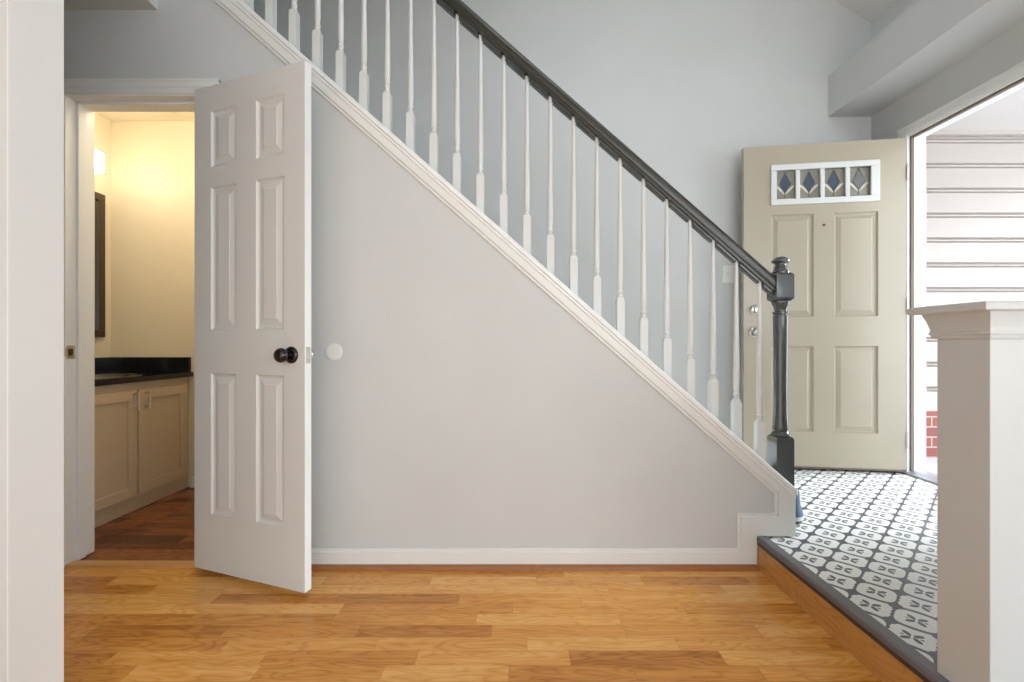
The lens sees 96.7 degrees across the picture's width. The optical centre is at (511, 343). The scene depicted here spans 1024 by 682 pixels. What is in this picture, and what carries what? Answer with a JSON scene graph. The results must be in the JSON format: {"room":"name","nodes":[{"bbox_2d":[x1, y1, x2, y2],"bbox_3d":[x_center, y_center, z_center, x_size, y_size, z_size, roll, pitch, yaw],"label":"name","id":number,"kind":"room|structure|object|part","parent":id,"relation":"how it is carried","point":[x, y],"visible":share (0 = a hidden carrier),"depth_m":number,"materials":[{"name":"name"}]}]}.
{"room":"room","nodes":[
{"label":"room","id":0,"kind":"room"},
{"bbox_2d":[0,0,63,681],"bbox_3d":[-1.909,-0.227,1.026,1.681,2.278,0.121,0,0,0],"label":"wall","id":1,"kind":"structure","parent":0,"point":[31,31],"depth_m":1.01,"materials":[{"name":"paint"}]},
{"bbox_2d":[95,112,110,357],"bbox_3d":[-2.581,-0.270,2.467,0.050,2.363,0.965,0,0,0],"label":"wall","id":2,"kind":"structure","parent":0,"point":[102,125],"depth_m":2.87,"materials":[{"name":"beige paint"}]},
{"bbox_2d":[95,192,104,336],"bbox_3d":[-2.543,-0.484,2.462,0.023,0.885,0.745,0,0,0],"label":"wall mirror","id":3,"kind":"object","parent":2,"relation":"attached to","point":[99,198],"visible":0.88,"depth_m":2.79,"materials":[{"name":"black mirror"}]},
{"bbox_2d":[95,200,96,329],"bbox_3d":[-2.550,-0.484,2.462,0.009,0.795,0.655,0,0,0],"label":"mirror glass","id":4,"kind":"object","parent":3,"relation":"attached to","point":[95,200],"depth_m":2.78,"materials":[{"name":"white"}]},
{"bbox_2d":[95,148,105,174],"bbox_3d":[-2.494,-1.081,2.513,0.121,0.130,0.433,0,0,0],"label":"vanity light","id":5,"kind":"object","parent":2,"relation":"attached to","point":[99,155],"visible":0.17,"depth_m":2.70,"materials":[{"name":"white glass"}]},
{"bbox_2d":[95,357,190,372],"bbox_3d":[-2.300,0.131,2.494,0.511,0.095,0.809,0,0,0],"label":"backsplash","id":6,"kind":"structure","parent":2,"relation":"attached to","point":[102,364],"depth_m":2.88,"materials":[{"name":"black stone"}]},
{"bbox_2d":[64,0,157,9],"bbox_3d":[-2.099,-1.452,0.180,1.302,0.172,3.360,0,0,0],"label":"ceiling","id":7,"kind":"structure","parent":0,"point":[68,4],"depth_m":1.84,"materials":[{"name":"paint"}]},
{"bbox_2d":[96,112,193,120],"bbox_3d":[-1.891,-1.436,2.442,1.331,0.030,0.915,0,0,0],"label":"ceiling","id":8,"kind":"structure","parent":0,"point":[112,116],"depth_m":2.84,"materials":[{"name":"beige paint"}]},
{"bbox_2d":[111,121,193,486],"bbox_3d":[-1.873,-0.270,2.925,1.366,2.363,0.050,0,0,0],"label":"wall","id":9,"kind":"structure","parent":0,"point":[152,162],"depth_m":2.90,"materials":[{"name":"beige paint"}]},
{"bbox_2d":[190,477,193,487],"bbox_3d":[-1.633,0.879,2.892,0.815,0.065,0.017,0,0,0],"label":"baseboard","id":10,"kind":"structure","parent":9,"relation":"attached to","point":[192,478],"depth_m":2.89,"materials":[{"name":"white paint"}]},
{"bbox_2d":[64,0,773,547],"bbox_3d":[-0.799,-0.804,1.923,3.902,3.431,0.124,0,0,0],"label":"wall","id":11,"kind":"structure","parent":0,"point":[462,405],"depth_m":1.86,"materials":[{"name":"paint"}]},
{"bbox_2d":[64,79,220,565],"bbox_3d":[-1.538,-0.082,1.916,0.696,1.988,0.146,0,0,0],"label":"door frame","id":12,"kind":"structure","parent":11,"relation":"attached to","point":[83,98],"depth_m":1.90,"materials":[{"name":"white paint"}]},
{"bbox_3d":[-1.821,0.034,1.873,0.006,0.056,0.048,0,0,0],"label":"strike plate","id":13,"kind":"part","parent":12,"relation":"part of","materials":[{"name":"silver metal"}]},
{"bbox_3d":[-1.538,-0.082,1.852,0.696,1.988,0.018,0,0,0],"label":"casing","id":14,"kind":"part","parent":12,"relation":"part of","materials":[{"name":"white paint"}]},
{"bbox_2d":[194,60,314,592],"bbox_3d":[-0.999,-0.062,1.738,0.576,1.908,0.162,0,0,20],"label":"door","id":15,"kind":"structure","parent":11,"relation":"in","point":[253,353],"depth_m":1.71,"materials":[{"name":"paint"}]},
{"bbox_3d":[-0.812,0.040,1.616,0.053,0.053,0.058,0,0,20],"label":"knob","id":16,"kind":"part","parent":15,"relation":"part of","materials":[{"name":"black metal"}]},
{"bbox_3d":[-0.736,0.040,1.644,0.002,0.060,0.019,0,0,20],"label":"latch plate","id":17,"kind":"part","parent":15,"relation":"part of","materials":[{"name":"silver metal"}]},
{"bbox_3d":[-0.777,0.040,1.714,0.053,0.053,0.058,0,0,20],"label":"knob","id":18,"kind":"part","parent":15,"relation":"part of","materials":[{"name":"silver metal"}]},
{"bbox_2d":[325,343,342,360],"bbox_3d":[-0.729,0.033,1.858,0.073,0.073,0.006,0,0,0],"label":"bumper cover","id":19,"kind":"object","parent":11,"relation":"attached to","point":[333,351],"visible":1,"depth_m":1.85,"materials":[{"name":"white paint"}]},
{"bbox_2d":[213,0,795,564],"bbox_3d":[-0.624,-0.803,1.854,3.552,3.430,0.014,0,0,0],"label":"trim","id":20,"kind":"structure","parent":11,"relation":"attached to","point":[782,522],"depth_m":1.85,"materials":[{"name":"white paint"}]},
{"bbox_2d":[230,0,797,497],"bbox_3d":[-0.622,-0.955,1.917,3.556,3.166,0.160,0,0,0],"label":"board","id":21,"kind":"object","parent":11,"relation":"attached to","point":[240,4],"visible":0.9,"depth_m":1.84,"materials":[{"name":"white paint"}]},
{"bbox_2d":[242,0,793,485],"bbox_3d":[-0.667,-1.331,1.915,3.666,4.236,0.073,0,0,0],"label":"stair railing","id":22,"kind":"object","parent":21,"relation":"on","point":[778,284],"visible":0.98,"depth_m":1.90,"materials":[{"name":"grey paint"}]},
{"bbox_3d":[-0.703,-1.833,1.915,3.594,3.233,0.059,0,0,0],"label":"handrail","id":23,"kind":"part","parent":22,"relation":"part of","materials":[{"name":"paint"}]},
{"bbox_3d":[1.129,0.209,1.915,0.073,1.155,0.073,0,0,0],"label":"newel post","id":24,"kind":"part","parent":22,"relation":"part of","materials":[{"name":"grey paint"}]},
{"bbox_2d":[311,564,758,570],"bbox_3d":[-0.100,0.903,1.843,2.180,0.018,0.036,0,0,0],"label":"trim","id":25,"kind":"structure","parent":11,"relation":"attached to","point":[314,567],"depth_m":1.83,"materials":[{"name":"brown wood"}]},
{"bbox_2d":[64,487,880,681],"bbox_3d":[-0.875,0.937,-0.800,3.749,0.050,7.600,0,0,0],"label":"floor","id":26,"kind":"structure","parent":0,"point":[121,624],"depth_m":1.47,"materials":[{"name":"brown wood"}]},
{"bbox_2d":[64,560,196,567],"bbox_3d":[-1.538,0.906,1.880,0.572,0.012,0.058,0,0,0],"label":"threshold","id":27,"kind":"object","parent":26,"relation":"on","point":[77,563],"visible":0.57,"depth_m":1.86,"materials":[{"name":"brown wood"}]},
{"bbox_2d":[95,377,187,527],"bbox_3d":[-2.280,0.560,2.499,0.549,0.704,0.798,0,0,0],"label":"vanity cabinet","id":28,"kind":"object","parent":26,"relation":"on","point":[141,428],"visible":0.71,"depth_m":2.49,"materials":[{"name":"beige paint"}]},
{"bbox_3d":[-2.050,0.537,2.296,0.019,0.574,0.363,0,0,0],"label":"door","id":29,"kind":"part","parent":28,"relation":"part of","materials":[{"name":"beige paint"}]},
{"bbox_3d":[-2.024,0.307,2.452,0.036,0.100,0.010,0,0,0],"label":"handle","id":30,"kind":"part","parent":28,"relation":"part of","materials":[{"name":"silver metal"}]},
{"bbox_2d":[95,357,192,385],"bbox_3d":[-2.292,0.145,2.492,0.525,0.123,0.814,0,0,0],"label":"countertop","id":31,"kind":"structure","parent":28,"relation":"on","point":[153,368],"depth_m":2.88,"materials":[{"name":"black stone"}]},
{"bbox_2d":[95,373,143,378],"bbox_3d":[-2.270,0.220,2.480,0.364,0.088,0.468,0,0,0],"label":"sink","id":32,"kind":"object","parent":31,"relation":"in","point":[97,376],"visible":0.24,"depth_m":2.67,"materials":[{"name":"ceramic"}]},
{"bbox_3d":[-2.024,0.307,2.530,0.036,0.100,0.010,0,0,0],"label":"handle","id":33,"kind":"part","parent":28,"relation":"part of","materials":[{"name":"silver metal"}]},
{"bbox_3d":[-2.050,0.537,2.676,0.019,0.574,0.368,0,0,0],"label":"door","id":34,"kind":"part","parent":28,"relation":"part of","materials":[{"name":"beige paint"}]},
{"bbox_2d":[254,0,870,430],"bbox_3d":[-0.125,-2.170,3.090,5.250,6.163,0.100,0,0,0],"label":"wall","id":35,"kind":"structure","parent":0,"point":[686,86],"depth_m":3.04,"materials":[{"name":"paint"}]},
{"bbox_2d":[722,265,733,282],"bbox_3d":[1.442,-0.466,3.032,0.080,0.120,0.016,0,0,0],"label":"light switch","id":36,"kind":"object","parent":35,"relation":"attached to","point":[727,270],"visible":0.94,"depth_m":3.03,"materials":[{"name":"plastic"}]},
{"bbox_2d":[757,468,936,664],"bbox_3d":[1.752,0.875,0.770,1.496,0.175,4.540,0,0,0],"label":"floor","id":37,"kind":"structure","parent":0,"point":[871,536],"depth_m":1.79,"materials":[{"name":"tile"}]},
{"bbox_2d":[796,491,803,523],"bbox_3d":[1.238,0.719,2.110,0.120,0.137,0.261,0,0,0],"label":"shoe","id":38,"kind":"object","parent":37,"relation":"on","point":[799,512],"visible":0.2,"depth_m":1.99,"materials":[{"name":"blue fabric"}]},
{"bbox_2d":[758,546,923,681],"bbox_3d":[1.001,0.855,0.174,0.006,0.114,3.349,0,0,0],"label":"step riser","id":39,"kind":"structure","parent":37,"relation":"attached to","point":[874,657],"depth_m":1.39,"materials":[{"name":"brown wood"}]},
{"bbox_2d":[757,536,949,681],"bbox_3d":[1.015,0.798,0.178,0.044,0.034,3.357,0,0,0],"label":"nosing","id":40,"kind":"structure","parent":37,"relation":"attached to","point":[921,666],"depth_m":1.31,"materials":[{"name":"grey wood"}]},
{"bbox_2d":[904,471,936,484],"bbox_3d":[2.450,0.792,2.276,0.160,0.050,0.952,0,0,0],"label":"threshold","id":41,"kind":"object","parent":37,"relation":"on","point":[930,477],"visible":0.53,"depth_m":2.67,"materials":[{"name":"metal"}]},
{"bbox_2d":[834,0,896,22],"bbox_3d":[-0.150,-3.800,1.995,5.300,3.435,2.290,0,0,0],"label":"ceiling","id":42,"kind":"structure","parent":0,"point":[869,10],"depth_m":2.98,"materials":[{"name":"paint"}]},
{"bbox_2d":[926,458,936,473],"bbox_3d":[4.500,1.027,0.200,4.000,0.370,6.400,0,0,0],"label":"floor","id":43,"kind":"structure","parent":0,"point":[931,463],"depth_m":3.15,"materials":[{"name":"concrete"}]},
{"bbox_2d":[871,0,1023,139],"bbox_3d":[2.450,-0.623,-0.550,0.100,3.170,8.100,0,0,0],"label":"wall","id":44,"kind":"structure","parent":0,"point":[1005,51],"depth_m":2.53,"materials":[{"name":"paint"}]},
{"bbox_2d":[741,138,907,471],"bbox_3d":[1.934,-0.235,2.838,0.932,2.021,0.173,0,0,8],"label":"door","id":45,"kind":"structure","parent":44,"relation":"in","point":[846,385],"depth_m":2.81,"materials":[{"name":"paint"}]},
{"bbox_3d":[1.526,-0.076,2.840,0.054,0.054,0.058,0,0,8],"label":"knob","id":46,"kind":"part","parent":45,"relation":"part of","materials":[{"name":"silver metal"}]},
{"bbox_3d":[1.716,-0.996,2.863,0.111,0.180,0.004,0,0,8],"label":"pane","id":47,"kind":"part","parent":45,"relation":"part of","materials":[{"name":"multicoloured glass"}]},
{"bbox_3d":[1.853,-0.996,2.843,0.116,0.180,0.004,0,0,8],"label":"pane","id":48,"kind":"part","parent":45,"relation":"part of","materials":[{"name":"multicoloured glass"}]},
{"bbox_3d":[1.993,-0.996,2.822,0.117,0.180,0.004,0,0,8],"label":"pane","id":49,"kind":"part","parent":45,"relation":"part of","materials":[{"name":"multicoloured glass"}]},
{"bbox_3d":[2.132,-0.996,2.801,0.115,0.180,0.004,0,0,8],"label":"pane","id":50,"kind":"part","parent":45,"relation":"part of","materials":[{"name":"grey glass"}]},
{"bbox_2d":[828,0,1023,116],"bbox_3d":[2.256,-1.651,2.000,0.289,0.266,2.080,0,0,0],"label":"beam","id":51,"kind":"structure","parent":44,"relation":"attached to","point":[931,36],"depth_m":2.45,"materials":[{"name":"paint"}]},
{"bbox_2d":[897,61,1023,472],"bbox_3d":[2.444,-0.267,2.276,0.122,2.107,1.084,0,0,0],"label":"door frame","id":52,"kind":"structure","parent":44,"relation":"attached to","point":[1011,80],"depth_m":2.75,"materials":[{"name":"white paint"}]},
{"bbox_2d":[906,301,1023,681],"bbox_3d":[1.686,0.411,1.027,1.428,1.001,0.189,0,0,0],"label":"wall","id":53,"kind":"structure","parent":0,"point":[980,345],"depth_m":0.98,"materials":[{"name":"paint"}]},
{"bbox_3d":[1.697,-0.042,1.025,1.406,0.059,0.160,0,0,0],"label":"moulding","id":54,"kind":"part","parent":53,"relation":"part of","materials":[{"name":"paint"}]},
{"bbox_2d":[926,136,1023,457],"bbox_3d":[4.050,-0.188,3.410,3.100,2.800,0.100,0,0,0],"label":"wall","id":55,"kind":"structure","parent":0,"point":[975,184],"depth_m":3.39,"materials":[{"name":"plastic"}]},
{"bbox_2d":[928,129,1023,135],"bbox_3d":[4.050,-1.569,3.382,3.100,0.038,0.035,0,0,0],"label":"trim","id":56,"kind":"structure","parent":55,"relation":"attached to","point":[942,132],"depth_m":3.37,"materials":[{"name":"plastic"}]},
{"bbox_2d":[942,88,1023,128],"bbox_3d":[4.000,-1.618,2.025,3.000,0.060,2.850,0,0,0],"label":"ceiling","id":57,"kind":"structure","parent":0,"point":[1007,112],"depth_m":3.18,"materials":[{"name":"white paint"}]}
]}

